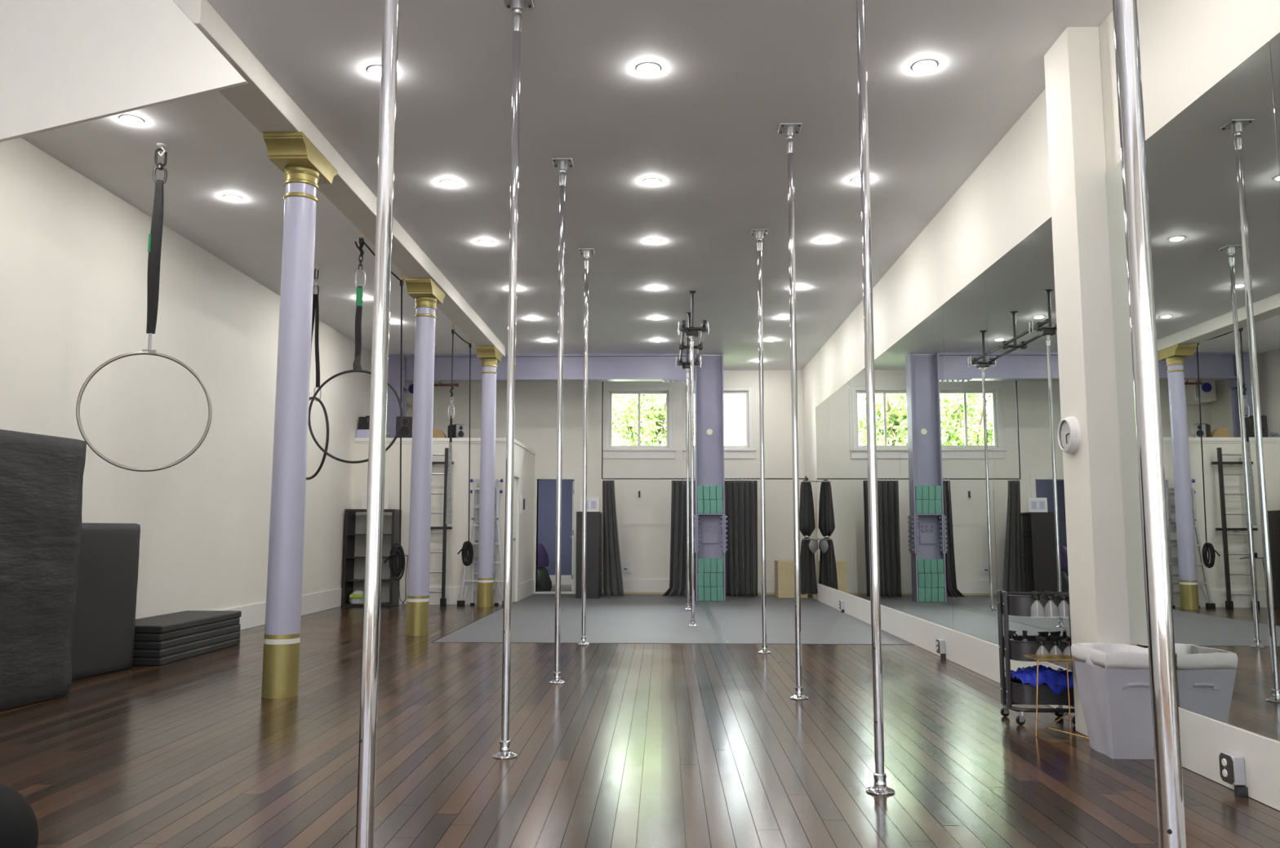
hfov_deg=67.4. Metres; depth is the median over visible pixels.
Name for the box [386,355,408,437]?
wall
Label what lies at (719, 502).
block
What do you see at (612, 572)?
curtain
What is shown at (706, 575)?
block
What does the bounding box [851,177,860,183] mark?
recessed light
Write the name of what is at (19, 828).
floor cushion
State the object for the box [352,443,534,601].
wall partition
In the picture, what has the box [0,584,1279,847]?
floor
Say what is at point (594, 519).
cabinet
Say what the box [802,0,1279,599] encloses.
wall
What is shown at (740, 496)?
curtain
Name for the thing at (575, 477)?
door frame
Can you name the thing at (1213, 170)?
wall mirror
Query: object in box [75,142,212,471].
hoop
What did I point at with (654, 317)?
recessed light
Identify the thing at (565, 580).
baseboard
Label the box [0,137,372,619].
wall
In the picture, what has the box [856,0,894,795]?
pole
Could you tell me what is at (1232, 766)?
electrical outlet
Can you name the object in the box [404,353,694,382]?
steel beam
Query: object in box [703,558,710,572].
block
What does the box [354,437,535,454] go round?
trim
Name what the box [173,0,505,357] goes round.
beam
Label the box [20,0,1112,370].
ceiling
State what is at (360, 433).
storage box
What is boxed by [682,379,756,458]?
window
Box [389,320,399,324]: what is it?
recessed light
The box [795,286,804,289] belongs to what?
diffuser
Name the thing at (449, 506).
strap
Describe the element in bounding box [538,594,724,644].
mat
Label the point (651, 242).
diffuser
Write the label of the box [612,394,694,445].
tree
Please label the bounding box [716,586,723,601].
block
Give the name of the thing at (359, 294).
hoop
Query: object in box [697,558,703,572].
block
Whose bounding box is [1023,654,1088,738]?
side table
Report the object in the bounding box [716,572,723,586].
block
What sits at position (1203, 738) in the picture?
baseboard
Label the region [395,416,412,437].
speaker
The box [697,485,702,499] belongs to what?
block
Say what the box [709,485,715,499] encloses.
block
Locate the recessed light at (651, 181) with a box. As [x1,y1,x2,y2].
[643,177,661,185]
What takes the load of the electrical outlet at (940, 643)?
attached to the wall at (1187, 46)
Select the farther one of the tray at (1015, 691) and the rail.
the rail
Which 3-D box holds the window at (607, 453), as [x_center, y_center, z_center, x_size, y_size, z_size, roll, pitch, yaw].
[-0.016,-0.084,17.652,1.353,1.450,0.160,0,-6,1]
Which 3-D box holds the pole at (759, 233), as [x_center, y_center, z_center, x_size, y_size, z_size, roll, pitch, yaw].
[1.173,0.124,9.236,0.160,4.070,0.160,0,-6,1]
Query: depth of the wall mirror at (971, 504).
8.14 m
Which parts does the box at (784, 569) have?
panel, panel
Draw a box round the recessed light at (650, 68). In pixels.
[636,62,660,74]
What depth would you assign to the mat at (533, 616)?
11.80 m
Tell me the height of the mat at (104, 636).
1.190 m
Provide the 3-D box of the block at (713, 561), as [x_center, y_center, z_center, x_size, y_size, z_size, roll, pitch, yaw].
[1.200,2.305,15.661,0.099,0.226,0.150,0,-6,1]
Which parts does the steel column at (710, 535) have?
splice plate, splice plate, web plate, shelf plate, splice plate, splice plate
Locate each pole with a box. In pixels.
[355,0,399,847]
[492,0,533,759]
[548,157,573,684]
[577,248,595,644]
[684,368,691,609]
[688,335,697,626]
[751,228,771,653]
[777,122,808,699]
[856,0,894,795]
[1112,0,1186,847]
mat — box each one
[0,429,86,711]
[71,523,140,679]
[132,610,241,666]
[432,593,587,643]
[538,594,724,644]
[702,594,914,644]
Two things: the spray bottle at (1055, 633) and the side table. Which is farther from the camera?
the spray bottle at (1055, 633)
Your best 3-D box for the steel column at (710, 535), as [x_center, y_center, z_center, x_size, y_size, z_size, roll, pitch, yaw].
[1.151,0.866,15.898,0.560,4.060,0.330,0,-6,1]
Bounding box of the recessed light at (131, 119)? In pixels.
[120,115,143,124]
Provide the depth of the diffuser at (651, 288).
11.66 m
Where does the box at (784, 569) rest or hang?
on the mat at (739, 618)
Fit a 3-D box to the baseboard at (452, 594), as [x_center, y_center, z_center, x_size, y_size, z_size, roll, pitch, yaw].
[-3.183,2.780,16.035,2.472,0.270,2.638,0,-6,1]
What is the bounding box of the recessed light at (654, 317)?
[651,316,662,319]
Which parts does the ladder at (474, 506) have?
rail, rail, rail, rail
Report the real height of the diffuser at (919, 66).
0.016 m
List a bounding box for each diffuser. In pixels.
[122,116,141,124]
[225,195,239,200]
[370,67,381,76]
[441,181,456,186]
[480,240,491,244]
[639,64,657,74]
[644,179,658,185]
[648,240,659,244]
[650,287,660,290]
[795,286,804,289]
[820,239,832,243]
[915,62,933,71]
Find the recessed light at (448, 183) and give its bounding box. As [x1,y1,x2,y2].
[440,179,457,186]
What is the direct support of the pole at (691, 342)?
on the mat at (628, 618)
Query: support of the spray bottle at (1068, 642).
hanging from the trolley
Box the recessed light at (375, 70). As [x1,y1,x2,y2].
[367,65,381,76]
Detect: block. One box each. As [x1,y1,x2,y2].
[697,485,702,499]
[697,499,703,513]
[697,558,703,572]
[697,572,703,586]
[697,586,704,600]
[702,485,709,499]
[703,499,710,513]
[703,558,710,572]
[703,572,710,586]
[703,586,710,600]
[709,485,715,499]
[710,499,716,513]
[710,558,716,573]
[710,572,716,586]
[710,586,716,600]
[715,485,722,499]
[716,499,723,513]
[716,558,723,573]
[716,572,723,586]
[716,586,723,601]
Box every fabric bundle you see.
[799,480,817,537]
[800,537,817,594]
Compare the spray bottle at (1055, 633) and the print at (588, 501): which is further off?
the print at (588, 501)
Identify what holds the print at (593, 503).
attached to the picture frame at (593, 503)
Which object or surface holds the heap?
on the trim at (357, 440)
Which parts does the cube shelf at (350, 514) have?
panel, panel, panel, panel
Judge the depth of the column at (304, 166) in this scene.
6.76 m
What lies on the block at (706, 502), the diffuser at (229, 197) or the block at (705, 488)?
the block at (705, 488)
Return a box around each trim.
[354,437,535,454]
[601,591,774,594]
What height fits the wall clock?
0.216 m
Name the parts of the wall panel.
plate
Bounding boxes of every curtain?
[602,477,624,596]
[662,477,695,596]
[724,477,757,596]
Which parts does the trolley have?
post, post, frame, post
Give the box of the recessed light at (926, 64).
[911,59,937,71]
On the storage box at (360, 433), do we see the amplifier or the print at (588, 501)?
the amplifier
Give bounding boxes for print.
[582,500,589,509]
[590,500,596,509]
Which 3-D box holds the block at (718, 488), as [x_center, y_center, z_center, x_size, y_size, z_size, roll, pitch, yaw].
[1.302,1.129,15.789,0.099,0.226,0.150,0,-6,1]
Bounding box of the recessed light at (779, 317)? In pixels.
[777,316,788,319]
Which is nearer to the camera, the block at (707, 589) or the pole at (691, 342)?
the pole at (691, 342)
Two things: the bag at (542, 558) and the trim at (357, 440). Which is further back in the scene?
the bag at (542, 558)
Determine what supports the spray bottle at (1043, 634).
on the trolley
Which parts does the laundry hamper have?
handle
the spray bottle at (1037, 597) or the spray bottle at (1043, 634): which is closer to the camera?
the spray bottle at (1037, 597)
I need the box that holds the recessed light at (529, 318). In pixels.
[527,317,537,320]
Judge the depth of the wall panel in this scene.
15.87 m
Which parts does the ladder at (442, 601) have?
rail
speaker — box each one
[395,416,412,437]
[447,424,465,437]
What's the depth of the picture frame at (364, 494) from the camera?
14.68 m
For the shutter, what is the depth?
24.56 m
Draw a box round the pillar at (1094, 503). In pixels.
[1044,26,1130,737]
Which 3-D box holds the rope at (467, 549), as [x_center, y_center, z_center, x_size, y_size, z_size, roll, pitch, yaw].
[-2.623,0.349,14.064,0.240,3.469,1.128,0,-6,1]
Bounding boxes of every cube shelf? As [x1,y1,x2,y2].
[342,509,401,607]
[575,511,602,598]
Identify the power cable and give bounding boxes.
[398,555,408,604]
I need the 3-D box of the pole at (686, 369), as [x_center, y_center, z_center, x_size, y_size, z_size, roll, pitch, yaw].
[0.702,0.929,14.090,0.126,3.530,0.126,0,-6,1]
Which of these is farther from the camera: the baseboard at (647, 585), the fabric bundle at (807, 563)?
the baseboard at (647, 585)
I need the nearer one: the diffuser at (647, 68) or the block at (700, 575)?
the diffuser at (647, 68)
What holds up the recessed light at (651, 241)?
in the ceiling
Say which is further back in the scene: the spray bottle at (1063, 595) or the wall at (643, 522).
the wall at (643, 522)
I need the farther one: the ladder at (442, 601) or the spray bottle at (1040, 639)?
the ladder at (442, 601)
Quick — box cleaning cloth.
[1004,664,1073,694]
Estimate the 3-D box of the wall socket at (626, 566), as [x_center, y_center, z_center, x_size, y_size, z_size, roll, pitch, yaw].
[-0.250,2.576,17.321,0.192,0.204,0.024,0,-6,1]
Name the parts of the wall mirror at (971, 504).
mirror panel, mirror panel, mirror panel, mirror panel, mirror panel, mirror panel, mirror panel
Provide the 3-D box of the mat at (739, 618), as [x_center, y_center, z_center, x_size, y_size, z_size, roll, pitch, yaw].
[1.903,2.636,13.434,1.899,0.003,7.510,0,-6,1]
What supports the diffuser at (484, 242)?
attached to the recessed light at (484, 242)
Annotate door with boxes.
[511,470,520,602]
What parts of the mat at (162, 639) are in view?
panel, panel, panel, panel, panel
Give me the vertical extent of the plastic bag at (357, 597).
0.210 m
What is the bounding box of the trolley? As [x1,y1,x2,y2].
[996,590,1075,725]
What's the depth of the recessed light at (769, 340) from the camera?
14.82 m
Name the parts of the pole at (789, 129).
ceiling plate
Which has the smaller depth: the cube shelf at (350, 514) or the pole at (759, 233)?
the pole at (759, 233)
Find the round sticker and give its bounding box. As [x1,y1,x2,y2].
[706,428,712,435]
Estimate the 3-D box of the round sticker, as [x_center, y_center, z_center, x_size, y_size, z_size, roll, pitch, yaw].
[1.158,0.131,15.979,0.100,0.100,0.010,0,-6,1]
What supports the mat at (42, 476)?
on the floor
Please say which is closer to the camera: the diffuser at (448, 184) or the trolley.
the trolley
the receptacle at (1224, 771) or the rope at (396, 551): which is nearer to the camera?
the receptacle at (1224, 771)
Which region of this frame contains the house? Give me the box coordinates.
[733,394,746,445]
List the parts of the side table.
leg, frame, leg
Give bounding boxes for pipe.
[433,382,458,386]
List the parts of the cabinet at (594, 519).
panel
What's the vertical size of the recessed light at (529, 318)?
0.021 m
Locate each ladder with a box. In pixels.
[429,448,453,605]
[457,479,503,605]
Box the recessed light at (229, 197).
[223,194,242,200]
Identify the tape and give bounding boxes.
[537,599,587,642]
[699,601,728,643]
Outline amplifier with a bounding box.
[359,415,369,429]
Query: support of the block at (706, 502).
on the steel column at (710, 535)
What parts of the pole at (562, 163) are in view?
ceiling plate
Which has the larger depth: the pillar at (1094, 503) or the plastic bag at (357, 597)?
the plastic bag at (357, 597)
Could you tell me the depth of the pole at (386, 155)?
2.46 m
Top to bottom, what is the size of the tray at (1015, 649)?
0.118 m
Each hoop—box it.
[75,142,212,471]
[306,264,328,479]
[308,239,403,463]
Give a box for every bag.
[347,589,364,604]
[537,543,549,566]
[537,567,551,591]
[808,538,818,553]
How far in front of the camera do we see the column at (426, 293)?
10.63 m
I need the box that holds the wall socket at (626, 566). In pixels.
[620,560,631,573]
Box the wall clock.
[1057,416,1080,453]
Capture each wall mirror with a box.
[815,217,1071,670]
[1105,32,1279,741]
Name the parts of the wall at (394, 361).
cleat plate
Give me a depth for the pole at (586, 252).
9.88 m
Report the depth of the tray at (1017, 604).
5.72 m
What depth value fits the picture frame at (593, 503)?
16.45 m
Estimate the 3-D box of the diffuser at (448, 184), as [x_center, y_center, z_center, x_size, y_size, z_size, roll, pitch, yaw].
[-1.622,-2.035,8.156,0.120,0.016,0.117,0,-6,1]
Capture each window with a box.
[602,381,675,458]
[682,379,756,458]
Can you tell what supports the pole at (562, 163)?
on the floor
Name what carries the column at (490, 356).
on the floor
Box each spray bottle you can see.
[1008,630,1017,639]
[1022,630,1027,640]
[1031,591,1041,616]
[1035,635,1048,662]
[1037,631,1048,637]
[1044,591,1057,616]
[1048,631,1061,639]
[1049,635,1060,662]
[1057,591,1069,616]
[1062,630,1066,641]
[1065,635,1071,662]
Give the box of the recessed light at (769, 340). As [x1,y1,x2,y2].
[765,338,775,342]
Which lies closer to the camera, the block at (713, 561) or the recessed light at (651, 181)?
the recessed light at (651, 181)
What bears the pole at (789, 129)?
on the floor
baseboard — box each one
[218,587,342,630]
[353,578,533,604]
[549,575,571,584]
[601,578,774,592]
[817,583,1279,811]
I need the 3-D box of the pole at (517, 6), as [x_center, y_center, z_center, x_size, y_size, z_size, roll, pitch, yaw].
[-0.681,-0.338,5.096,0.160,4.070,0.160,0,-6,1]
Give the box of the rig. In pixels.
[675,290,709,369]
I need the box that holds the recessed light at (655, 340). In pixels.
[652,339,662,342]
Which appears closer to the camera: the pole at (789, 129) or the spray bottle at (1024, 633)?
the spray bottle at (1024, 633)
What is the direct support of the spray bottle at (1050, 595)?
hanging from the trolley
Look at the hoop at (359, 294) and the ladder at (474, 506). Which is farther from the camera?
the ladder at (474, 506)
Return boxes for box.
[355,429,368,437]
[432,428,446,437]
[774,560,808,597]
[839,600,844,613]
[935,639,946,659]
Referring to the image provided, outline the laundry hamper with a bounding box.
[1071,643,1154,759]
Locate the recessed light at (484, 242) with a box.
[478,240,493,244]
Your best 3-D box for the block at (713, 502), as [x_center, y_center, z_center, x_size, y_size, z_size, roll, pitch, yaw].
[1.202,1.356,15.767,0.099,0.226,0.150,0,-6,1]
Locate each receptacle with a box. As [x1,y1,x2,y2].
[1221,758,1226,766]
[1222,768,1227,777]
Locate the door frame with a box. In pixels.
[533,474,579,594]
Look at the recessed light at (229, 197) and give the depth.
8.49 m
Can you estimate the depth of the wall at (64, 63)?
5.22 m
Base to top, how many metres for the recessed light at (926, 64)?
0.021 m
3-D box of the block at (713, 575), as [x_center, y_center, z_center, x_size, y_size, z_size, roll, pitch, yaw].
[1.194,2.533,15.642,0.099,0.226,0.150,0,-6,1]
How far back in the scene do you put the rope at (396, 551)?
10.66 m
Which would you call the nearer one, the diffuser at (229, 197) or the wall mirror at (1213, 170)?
the wall mirror at (1213, 170)
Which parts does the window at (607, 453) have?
sill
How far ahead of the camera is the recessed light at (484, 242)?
9.80 m
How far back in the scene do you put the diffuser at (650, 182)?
8.09 m
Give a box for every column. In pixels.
[261,131,337,698]
[404,277,445,635]
[475,346,502,607]
[693,353,727,601]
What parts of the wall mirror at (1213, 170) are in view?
mirror panel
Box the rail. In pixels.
[601,381,808,479]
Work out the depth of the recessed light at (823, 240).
9.72 m
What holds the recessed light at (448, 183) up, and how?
in the ceiling
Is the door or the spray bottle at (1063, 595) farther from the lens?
the door
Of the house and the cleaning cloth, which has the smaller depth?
the cleaning cloth
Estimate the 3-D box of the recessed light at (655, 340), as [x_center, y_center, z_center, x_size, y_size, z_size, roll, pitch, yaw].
[0.269,-1.288,14.900,0.152,0.021,0.152,0,-6,1]
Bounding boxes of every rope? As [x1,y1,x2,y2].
[359,231,404,580]
[451,324,473,566]
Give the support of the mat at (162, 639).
on the floor
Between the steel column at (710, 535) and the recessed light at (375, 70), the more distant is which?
the steel column at (710, 535)
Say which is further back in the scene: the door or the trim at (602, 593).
the trim at (602, 593)
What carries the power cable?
on the floor
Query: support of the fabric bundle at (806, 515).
hanging from the wall at (1187, 46)
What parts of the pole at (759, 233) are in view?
ceiling plate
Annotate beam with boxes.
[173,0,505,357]
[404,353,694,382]
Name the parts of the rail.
drop rod, rail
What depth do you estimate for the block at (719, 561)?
15.59 m
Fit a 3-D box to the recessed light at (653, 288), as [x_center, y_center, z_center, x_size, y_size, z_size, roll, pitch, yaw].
[0.190,-1.643,11.691,0.152,0.021,0.152,0,-6,1]
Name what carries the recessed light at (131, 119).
in the ceiling
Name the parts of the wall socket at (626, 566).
plate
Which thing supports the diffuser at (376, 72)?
attached to the recessed light at (375, 70)
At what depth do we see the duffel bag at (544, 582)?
17.93 m
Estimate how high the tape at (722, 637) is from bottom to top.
0.001 m
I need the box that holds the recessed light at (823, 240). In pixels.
[818,238,834,243]
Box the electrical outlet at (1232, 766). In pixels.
[1218,751,1248,797]
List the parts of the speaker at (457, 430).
plate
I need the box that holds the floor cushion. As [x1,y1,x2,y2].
[0,782,38,847]
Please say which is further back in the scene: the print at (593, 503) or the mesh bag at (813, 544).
the print at (593, 503)
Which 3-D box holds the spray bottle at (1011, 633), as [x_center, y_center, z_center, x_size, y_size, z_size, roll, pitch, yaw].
[2.282,1.343,5.894,0.077,0.157,0.076,-1,-6,5]
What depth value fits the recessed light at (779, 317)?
13.27 m
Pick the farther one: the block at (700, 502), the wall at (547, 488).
the wall at (547, 488)
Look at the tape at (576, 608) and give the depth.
11.91 m
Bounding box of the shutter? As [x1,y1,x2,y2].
[742,440,746,445]
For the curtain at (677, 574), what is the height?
2.028 m
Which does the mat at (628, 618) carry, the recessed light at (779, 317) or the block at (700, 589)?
the block at (700, 589)
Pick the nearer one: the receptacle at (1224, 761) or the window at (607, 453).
the receptacle at (1224, 761)
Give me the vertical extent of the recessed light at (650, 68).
0.021 m
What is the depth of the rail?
16.70 m
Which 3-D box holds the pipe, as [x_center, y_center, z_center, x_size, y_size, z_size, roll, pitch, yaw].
[-3.455,-0.872,16.788,0.570,0.445,0.060,0,-6,1]
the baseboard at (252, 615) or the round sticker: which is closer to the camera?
the baseboard at (252, 615)
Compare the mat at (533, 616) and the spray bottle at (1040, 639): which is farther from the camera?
the mat at (533, 616)
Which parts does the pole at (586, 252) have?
ceiling plate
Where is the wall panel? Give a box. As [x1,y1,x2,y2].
[520,494,524,514]
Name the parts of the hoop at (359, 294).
chain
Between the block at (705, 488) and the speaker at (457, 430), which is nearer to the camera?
the speaker at (457, 430)
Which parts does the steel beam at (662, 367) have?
seat plate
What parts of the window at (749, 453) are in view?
sill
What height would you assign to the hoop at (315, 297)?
2.389 m
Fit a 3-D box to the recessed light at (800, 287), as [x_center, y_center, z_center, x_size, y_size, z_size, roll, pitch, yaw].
[1.940,-1.645,11.648,0.152,0.021,0.152,0,-6,1]
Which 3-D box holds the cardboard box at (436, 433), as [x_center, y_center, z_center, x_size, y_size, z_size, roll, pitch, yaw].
[-3.206,0.162,15.268,0.240,0.165,0.100,0,-6,1]
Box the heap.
[386,432,391,437]
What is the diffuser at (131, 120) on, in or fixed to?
attached to the recessed light at (131, 119)
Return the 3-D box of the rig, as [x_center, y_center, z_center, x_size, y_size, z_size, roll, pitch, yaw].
[0.689,-1.232,13.042,0.392,0.540,3.000,0,-6,1]
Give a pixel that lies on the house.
(740, 425)
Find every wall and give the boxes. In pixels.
[0,0,247,142]
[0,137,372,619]
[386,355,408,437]
[406,370,804,591]
[537,480,573,575]
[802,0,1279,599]
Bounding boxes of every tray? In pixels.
[1001,591,1070,616]
[1003,635,1072,662]
[1004,675,1074,705]
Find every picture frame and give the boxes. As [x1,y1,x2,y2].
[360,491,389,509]
[580,497,599,511]
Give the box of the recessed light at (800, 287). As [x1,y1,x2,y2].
[795,285,806,289]
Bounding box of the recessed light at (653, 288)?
[649,286,662,290]
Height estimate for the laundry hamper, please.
0.539 m
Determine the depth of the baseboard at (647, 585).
17.27 m
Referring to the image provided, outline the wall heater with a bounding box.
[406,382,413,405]
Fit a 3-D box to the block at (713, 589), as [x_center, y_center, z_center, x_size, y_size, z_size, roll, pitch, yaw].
[1.200,2.760,15.618,0.099,0.226,0.150,0,-6,1]
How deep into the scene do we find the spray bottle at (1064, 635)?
5.86 m
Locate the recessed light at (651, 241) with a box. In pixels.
[646,239,661,244]
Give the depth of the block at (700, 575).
15.57 m
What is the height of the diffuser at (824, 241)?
0.016 m
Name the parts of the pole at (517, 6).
ceiling plate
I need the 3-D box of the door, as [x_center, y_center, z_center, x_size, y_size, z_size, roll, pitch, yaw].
[-1.994,1.787,15.224,0.103,2.070,0.770,0,-6,1]

